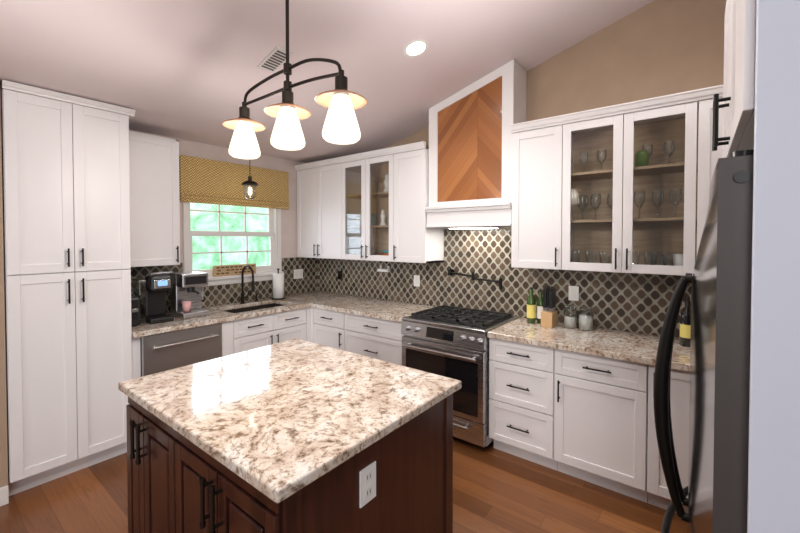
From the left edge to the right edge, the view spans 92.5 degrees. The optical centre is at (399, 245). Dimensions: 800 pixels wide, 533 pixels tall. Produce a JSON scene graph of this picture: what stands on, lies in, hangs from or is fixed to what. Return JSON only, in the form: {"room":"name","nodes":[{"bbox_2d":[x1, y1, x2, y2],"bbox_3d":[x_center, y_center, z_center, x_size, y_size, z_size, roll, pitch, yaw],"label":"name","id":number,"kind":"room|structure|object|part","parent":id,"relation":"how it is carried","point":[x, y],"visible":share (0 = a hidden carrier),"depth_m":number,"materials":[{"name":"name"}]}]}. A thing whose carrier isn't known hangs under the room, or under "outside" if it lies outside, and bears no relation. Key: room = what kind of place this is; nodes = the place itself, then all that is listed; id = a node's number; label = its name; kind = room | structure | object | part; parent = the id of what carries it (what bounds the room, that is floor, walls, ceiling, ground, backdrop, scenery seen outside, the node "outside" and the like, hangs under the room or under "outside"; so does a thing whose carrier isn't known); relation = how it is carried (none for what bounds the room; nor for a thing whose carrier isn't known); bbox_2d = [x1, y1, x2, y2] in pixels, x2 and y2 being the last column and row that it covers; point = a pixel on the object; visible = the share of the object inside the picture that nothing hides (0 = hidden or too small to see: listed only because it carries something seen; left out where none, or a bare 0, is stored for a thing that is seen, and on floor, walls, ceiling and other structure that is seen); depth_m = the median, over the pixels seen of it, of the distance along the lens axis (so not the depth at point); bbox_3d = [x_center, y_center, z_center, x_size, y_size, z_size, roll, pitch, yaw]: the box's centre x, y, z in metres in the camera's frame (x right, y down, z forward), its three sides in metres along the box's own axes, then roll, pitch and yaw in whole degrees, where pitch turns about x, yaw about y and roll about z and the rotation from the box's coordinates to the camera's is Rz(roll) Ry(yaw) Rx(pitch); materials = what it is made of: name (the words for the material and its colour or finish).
{"room":"kitchen","nodes":[
{"label":"kitchen","id":0,"kind":"room"},
{"bbox_2d":[0,96,304,487],"bbox_3d":[-2.756,0.244,2.392,0.720,2.620,6.120,1,1,38],"label":"wall","id":1,"kind":"structure","parent":0,"point":[288,216],"depth_m":3.74,"materials":[{"name":"paint"}]},
{"bbox_2d":[0,485,8,506],"bbox_3d":[-3.320,1.524,1.094,0.014,0.110,3.100,1,1,38],"label":"baseboard","id":2,"kind":"structure","parent":1,"relation":"attached to","point":[4,495],"depth_m":2.30,"materials":[{"name":"white wood"}]},
{"bbox_2d":[129,131,179,266],"bbox_3d":[-2.163,-0.375,3.233,0.362,1.085,0.453,1,1,38],"label":"upper cabinet","id":3,"kind":"object","parent":1,"relation":"attached to","point":[154,201],"visible":0.73,"depth_m":3.17,"materials":[{"name":"white paint"}]},
{"bbox_2d":[130,257,317,312],"bbox_3d":[-1.760,0.379,4.054,0.009,0.454,2.220,1,1,38],"label":"tile backsplash","id":4,"kind":"structure","parent":1,"relation":"attached to","point":[215,295],"depth_m":4.21,"materials":[{"name":"tile"}]},
{"bbox_2d":[294,269,302,278],"bbox_3d":[-1.246,0.344,4.699,0.008,0.115,0.135,1,1,38],"label":"electrical outlet plate","id":5,"kind":"object","parent":4,"relation":"attached to","point":[298,273],"depth_m":4.70,"materials":[{"name":"white plastic"}]},
{"bbox_2d":[183,202,283,286],"bbox_3d":[-1.766,-0.134,4.105,0.163,1.060,1.100,1,1,38],"label":"window","id":6,"kind":"structure","parent":1,"relation":"in","point":[266,272],"depth_m":4.13,"materials":[{"name":"white"}]},
{"bbox_2d":[213,263,255,276],"bbox_3d":[-1.737,0.253,4.039,0.020,0.110,0.470,1,1,38],"label":"sign","id":7,"kind":"object","parent":6,"relation":"on","point":[224,270],"visible":1,"depth_m":4.00,"materials":[{"name":"brown wood"}]},
{"bbox_2d":[179,155,288,208],"bbox_3d":[-1.692,-0.643,4.063,0.052,0.440,1.200,1,1,38],"label":"roman shade","id":8,"kind":"object","parent":1,"relation":"attached to","point":[205,181],"visible":1,"depth_m":3.95,"materials":[{"name":"yellow fabric"}]},
{"bbox_2d":[222,320,234,339],"bbox_3d":[-1.680,0.756,3.636,0.425,0.200,0.012,1,1,38],"label":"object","id":9,"kind":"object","parent":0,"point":[228,329],"depth_m":3.39,"materials":[{"name":"white wood"}]},
{"bbox_2d":[235,308,294,339],"bbox_3d":[-1.305,0.753,3.783,0.013,0.200,0.680,1,1,38],"label":"drawers","id":10,"kind":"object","parent":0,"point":[282,317],"depth_m":3.66,"materials":[{"name":"white wood"}]},
{"bbox_2d":[0,0,653,162],"bbox_3d":[-1.035,-1.578,1.092,4.990,1.234,6.240,1,1,38],"label":"ceiling","id":11,"kind":"structure","parent":0,"point":[188,70],"depth_m":2.48,"materials":[{"name":"paint"}]},
{"bbox_2d":[241,159,258,198],"bbox_3d":[-1.490,-0.736,3.803,0.158,0.550,0.160,1,1,38],"label":"light","id":12,"kind":"object","parent":11,"relation":"hanging from","point":[249,182],"visible":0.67,"depth_m":3.80,"materials":[{"name":"black metal"}]},
{"bbox_2d":[257,46,292,72],"bbox_3d":[-0.800,-1.186,2.451,0.220,0.070,0.120,1,1,38],"label":"ceiling vent","id":13,"kind":"object","parent":11,"relation":"in","point":[274,60],"visible":0.9,"depth_m":2.44,"materials":[{"name":"silver metal"}]},
{"bbox_2d":[222,0,366,158],"bbox_3d":[-0.530,-0.891,1.790,0.958,0.925,0.222,1,1,38],"label":"pendant chandelier","id":14,"kind":"object","parent":11,"relation":"hanging from","point":[323,99],"depth_m":1.74,"materials":[{"name":"black metal"}]},
{"bbox_3d":[-0.820,-0.555,2.022,0.157,0.185,0.157,0,1,-7],"label":"chandelier pendant globe","id":15,"kind":"part","parent":14,"relation":"part of"},
{"bbox_3d":[-0.524,-0.546,1.791,0.157,0.185,0.157,0,1,-7],"label":"chandelier pendant globe","id":16,"kind":"part","parent":14,"relation":"part of"},
{"bbox_3d":[-0.240,-0.517,1.571,0.157,0.185,0.157,0,1,-7],"label":"chandelier pendant globe","id":17,"kind":"part","parent":14,"relation":"part of"},
{"bbox_2d":[403,39,428,57],"bbox_3d":[0.110,-1.357,2.639,0.180,0.050,0.180,1,1,38],"label":"recessed light","id":18,"kind":"object","parent":11,"relation":"in","point":[415,47],"visible":1,"depth_m":2.64,"materials":[{"name":"white plastic"}]},
{"bbox_2d":[0,437,687,532],"bbox_3d":[-1.035,1.628,1.154,4.990,0.100,6.240,1,1,38],"label":"floor","id":19,"kind":"structure","parent":0,"point":[496,490],"depth_m":2.31,"materials":[{"name":"brown wood"}]},
{"bbox_2d":[0,80,134,495],"bbox_3d":[-2.378,0.282,2.734,0.652,2.532,0.672,1,1,38],"label":"pantry cabinet","id":20,"kind":"object","parent":19,"relation":"on","point":[66,237],"visible":0.98,"depth_m":2.50,"materials":[{"name":"white paint"}]},
{"bbox_2d":[140,323,221,376],"bbox_3d":[-1.949,1.103,3.263,0.663,0.870,0.608,1,1,38],"label":"dishwasher","id":21,"kind":"object","parent":19,"relation":"on","point":[162,352],"visible":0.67,"depth_m":3.05,"materials":[{"name":"silver metal"}]},
{"bbox_2d":[131,308,242,339],"bbox_3d":[-1.934,0.642,3.313,0.646,0.039,0.831,1,1,38],"label":"countertop","id":22,"kind":"structure","parent":21,"relation":"on","point":[217,315],"depth_m":3.13,"materials":[{"name":"beige stone"}]},
{"bbox_2d":[131,295,139,326],"bbox_3d":[-2.166,0.511,3.044,0.295,0.232,0.105,1,1,38],"label":"toaster","id":23,"kind":"object","parent":22,"relation":"on","point":[135,310],"visible":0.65,"depth_m":2.97,"materials":[{"name":"black plastic"}]},
{"bbox_2d":[131,272,173,323],"bbox_3d":[-2.047,0.416,3.168,0.309,0.418,0.230,1,1,38],"label":"brewer","id":24,"kind":"object","parent":22,"relation":"on","point":[152,288],"visible":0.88,"depth_m":3.14,"materials":[{"name":"black plastic"}]},
{"bbox_2d":[170,271,209,318],"bbox_3d":[-1.846,0.431,3.392,0.351,0.380,0.220,1,1,38],"label":"espresso machine","id":25,"kind":"object","parent":22,"relation":"on","point":[186,296],"visible":0.98,"depth_m":3.36,"materials":[{"name":"silver metal"}]},
{"bbox_2d":[227,304,274,315],"bbox_3d":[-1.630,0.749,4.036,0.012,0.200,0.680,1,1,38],"label":"sink","id":26,"kind":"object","parent":22,"relation":"in","point":[254,308],"depth_m":3.93,"materials":[{"name":"black metal"}]},
{"bbox_2d":[222,328,302,356],"bbox_3d":[-1.479,1.195,3.933,0.616,0.660,0.807,1,1,38],"label":"base cabinet","id":27,"kind":"object","parent":19,"relation":"on","point":[229,347],"depth_m":3.63,"materials":[{"name":"white paint"}]},
{"bbox_2d":[240,265,254,303],"bbox_3d":[-1.577,0.403,4.007,0.244,0.411,0.096,1,1,38],"label":"sink faucet","id":28,"kind":"object","parent":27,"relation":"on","point":[252,285],"visible":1,"depth_m":4.03,"materials":[{"name":"black metal"}]},
{"bbox_2d":[120,390,452,532],"bbox_3d":[-0.537,1.128,1.822,1.222,0.875,1.008,1,1,38],"label":"kitchen island","id":29,"kind":"object","parent":19,"relation":"on","point":[404,483],"depth_m":1.48,"materials":[{"name":"brown wood"}]},
{"bbox_2d":[118,338,460,505],"bbox_3d":[-0.524,0.670,1.840,1.286,0.039,1.030,1,1,38],"label":"island countertop","id":30,"kind":"structure","parent":29,"relation":"on","point":[283,416],"depth_m":1.58,"materials":[{"name":"beige stone"}]},
{"bbox_2d":[311,308,342,349],"bbox_3d":[-0.564,1.083,4.186,0.510,0.874,0.617,1,1,38],"label":"base cabinet","id":31,"kind":"object","parent":19,"relation":"on","point":[326,327],"depth_m":3.94,"materials":[{"name":"white paint"}]},
{"bbox_2d":[343,312,403,364],"bbox_3d":[-0.089,1.090,3.817,0.815,0.874,0.616,1,1,38],"label":"base cabinet","id":32,"kind":"object","parent":19,"relation":"on","point":[376,339],"depth_m":3.55,"materials":[{"name":"white paint"}]},
{"bbox_2d":[271,292,430,323],"bbox_3d":[-0.547,0.627,4.088,1.882,0.039,0.737,1,1,38],"label":"countertop","id":33,"kind":"structure","parent":32,"relation":"on","point":[353,305],"depth_m":3.93,"materials":[{"name":"beige stone"}]},
{"bbox_2d":[272,268,284,299],"bbox_3d":[-1.380,0.430,4.348,0.150,0.345,0.150,1,1,38],"label":"paper towel holder","id":34,"kind":"object","parent":33,"relation":"on","point":[278,285],"visible":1,"depth_m":4.30,"materials":[{"name":"white paper"}]},
{"bbox_2d":[401,305,517,448],"bbox_3d":[0.497,1.060,3.272,0.766,0.955,0.718,1,1,38],"label":"gas range","id":35,"kind":"object","parent":19,"relation":"on","point":[448,341],"visible":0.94,"depth_m":2.96,"materials":[{"name":"silver metal"}]},
{"bbox_2d":[489,340,550,467],"bbox_3d":[1.056,1.107,2.924,0.528,0.874,0.616,1,1,38],"label":"base cabinet","id":36,"kind":"object","parent":19,"relation":"on","point":[519,374],"depth_m":2.70,"materials":[{"name":"white paint"}]},
{"bbox_2d":[551,348,630,496],"bbox_3d":[1.446,1.113,2.620,0.586,0.874,0.616,1,1,38],"label":"base cabinet","id":37,"kind":"object","parent":19,"relation":"on","point":[577,403],"depth_m":2.42,"materials":[{"name":"white paint"}]},
{"bbox_2d":[487,318,689,371],"bbox_3d":[1.435,0.656,2.601,1.515,0.039,0.647,1,1,38],"label":"countertop","id":38,"kind":"structure","parent":37,"relation":"on","point":[636,348],"depth_m":2.57,"materials":[{"name":"beige stone"}]},
{"bbox_2d":[527,287,542,323],"bbox_3d":[1.101,0.481,3.107,0.131,0.290,0.101,1,1,38],"label":"oil bottles","id":39,"kind":"object","parent":38,"relation":"on","point":[531,309],"visible":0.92,"depth_m":3.09,"materials":[{"name":"green glass"}]},
{"bbox_2d":[541,285,557,327],"bbox_3d":[1.174,0.473,3.011,0.085,0.310,0.150,1,1,38],"label":"knife block","id":40,"kind":"object","parent":38,"relation":"on","point":[549,315],"visible":1,"depth_m":2.98,"materials":[{"name":"brown wood"}]},
{"bbox_2d":[564,305,593,330],"bbox_3d":[1.357,0.546,2.914,0.208,0.168,0.104,1,1,38],"label":"jars","id":41,"kind":"object","parent":38,"relation":"on","point":[585,322],"visible":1,"depth_m":2.90,"materials":[{"name":"white glass"}]},
{"bbox_2d":[680,297,690,346],"bbox_3d":[1.834,0.484,2.446,0.076,0.310,0.076,1,1,38],"label":"wine bottle","id":42,"kind":"object","parent":38,"relation":"on","point":[685,325],"visible":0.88,"depth_m":2.43,"materials":[{"name":"black glass"}]},
{"bbox_2d":[631,364,689,512],"bbox_3d":[1.811,1.118,2.336,0.584,0.874,0.616,1,1,38],"label":"base cabinet","id":43,"kind":"object","parent":19,"relation":"on","point":[648,482],"depth_m":2.22,"materials":[{"name":"white paint"}]},
{"bbox_2d":[653,149,753,532],"bbox_3d":[1.253,0.682,1.031,0.952,1.797,0.913,1,1,38],"label":"refrigerator","id":44,"kind":"object","parent":19,"relation":"on","point":[715,490],"visible":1,"depth_m":0.87,"materials":[{"name":"grey metal"}]},
{"bbox_2d":[747,0,799,532],"bbox_3d":[1.044,0.339,0.590,0.748,2.500,0.026,1,1,38],"label":"panel","id":45,"kind":"object","parent":19,"relation":"on","point":[774,461],"visible":1,"depth_m":0.78,"materials":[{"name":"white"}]},
{"bbox_2d":[375,174,388,255],"bbox_3d":[-0.260,-0.313,4.114,0.567,0.888,0.200,1,1,38],"label":"contents","id":46,"kind":"object","parent":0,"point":[382,215],"depth_m":3.99,"materials":[{"name":"white ceramic"}]},
{"bbox_2d":[340,0,725,335],"bbox_3d":[0.846,-0.343,3.530,4.990,3.750,0.120,1,1,38],"label":"wall","id":47,"kind":"structure","parent":0,"point":[656,48],"depth_m":2.77,"materials":[{"name":"beige paint"}]},
{"bbox_2d":[296,161,366,259],"bbox_3d":[-0.827,-0.401,4.547,0.837,1.051,0.326,1,1,38],"label":"upper cabinet","id":48,"kind":"object","parent":47,"relation":"attached to","point":[343,202],"depth_m":4.29,"materials":[{"name":"white paint"}]},
{"bbox_2d":[387,145,443,262],"bbox_3d":[0.162,-0.387,3.776,0.440,1.051,0.326,1,1,38],"label":"upper cabinet","id":49,"kind":"object","parent":47,"relation":"attached to","point":[408,237],"depth_m":3.64,"materials":[{"name":"white paint"}]},
{"bbox_2d":[425,59,526,228],"bbox_3d":[0.648,-0.816,3.368,0.801,1.330,0.359,1,1,38],"label":"range hood enclosure","id":50,"kind":"object","parent":47,"relation":"attached to","point":[470,160],"visible":0.88,"depth_m":3.23,"materials":[{"name":"white paint"}]},
{"bbox_2d":[318,229,691,337],"bbox_3d":[0.589,0.230,3.658,4.198,0.768,0.009,1,1,38],"label":"tile backsplash","id":51,"kind":"structure","parent":47,"relation":"attached to","point":[633,302],"depth_m":3.43,"materials":[{"name":"tile"}]},
{"bbox_2d":[338,268,341,279],"bbox_3d":[-0.740,0.338,4.668,0.075,0.145,0.034,1,1,38],"label":"electrical outlet","id":52,"kind":"object","parent":51,"relation":"attached to","point":[340,273],"visible":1,"depth_m":4.66,"materials":[{"name":"black plastic"}]},
{"bbox_2d":[377,265,389,271],"bbox_3d":[-0.179,0.252,4.219,0.150,0.065,0.050,1,1,38],"label":"holder","id":53,"kind":"object","parent":51,"relation":"attached to","point":[384,270],"visible":1,"depth_m":4.19,"materials":[{"name":"white plastic"}]},
{"bbox_2d":[414,275,419,286],"bbox_3d":[0.173,0.364,3.974,0.075,0.115,0.007,1,1,38],"label":"electrical outlet plate","id":54,"kind":"object","parent":51,"relation":"attached to","point":[416,277],"depth_m":3.97,"materials":[{"name":"white plastic"}]},
{"bbox_2d":[448,269,501,288],"bbox_3d":[0.670,0.300,3.511,0.579,0.145,0.074,1,2,44],"label":"pot filler","id":55,"kind":"object","parent":51,"relation":"attached to","point":[453,272],"visible":1,"depth_m":3.48,"materials":[{"name":"black metal"}]},
{"bbox_2d":[569,286,578,300],"bbox_3d":[1.377,0.376,3.036,0.075,0.115,0.007,1,1,38],"label":"electrical outlet plate","id":56,"kind":"object","parent":51,"relation":"attached to","point":[573,291],"depth_m":3.03,"materials":[{"name":"white plastic"}]},
{"bbox_2d":[511,116,585,269],"bbox_3d":[1.149,-0.372,3.007,0.438,1.051,0.326,1,1,38],"label":"upper cabinet","id":57,"kind":"object","parent":47,"relation":"attached to","point":[553,178],"depth_m":2.89,"materials":[{"name":"white paint"}]},
{"bbox_2d":[682,92,722,275],"bbox_3d":[2.013,-0.359,2.334,0.441,1.051,0.326,1,1,38],"label":"upper cabinet","id":58,"kind":"object","parent":47,"relation":"attached to","point":[699,162],"depth_m":2.31,"materials":[{"name":"white paint"}]},
{"bbox_2d":[571,140,682,265],"bbox_3d":[1.579,-0.268,2.662,0.724,0.854,0.162,1,1,38],"label":"contents","id":59,"kind":"object","parent":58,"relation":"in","point":[642,158],"depth_m":2.60,"materials":[{"name":"clear glass"}]},
{"bbox_3d":[1.931,-0.244,0.962,0.120,3.650,2.600,1,1,38],"label":"wall","id":60,"kind":"structure","parent":0,"visible":0},
{"bbox_2d":[712,0,756,157],"bbox_3d":[1.311,-0.606,0.963,0.808,0.625,0.910,1,1,38],"label":"upper cabinet","id":61,"kind":"object","parent":60,"relation":"attached to","point":[738,101],"visible":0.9,"depth_m":1.07,"materials":[{"name":"white paint"}]},
{"label":"outside","id":62,"kind":"structure","parent":0,"visible":0},
{"bbox_2d":[190,203,269,269],"bbox_3d":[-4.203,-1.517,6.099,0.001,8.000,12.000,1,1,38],"label":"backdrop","id":63,"kind":"structure","parent":62,"point":[201,220],"depth_m":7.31,"materials":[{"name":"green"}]}
]}

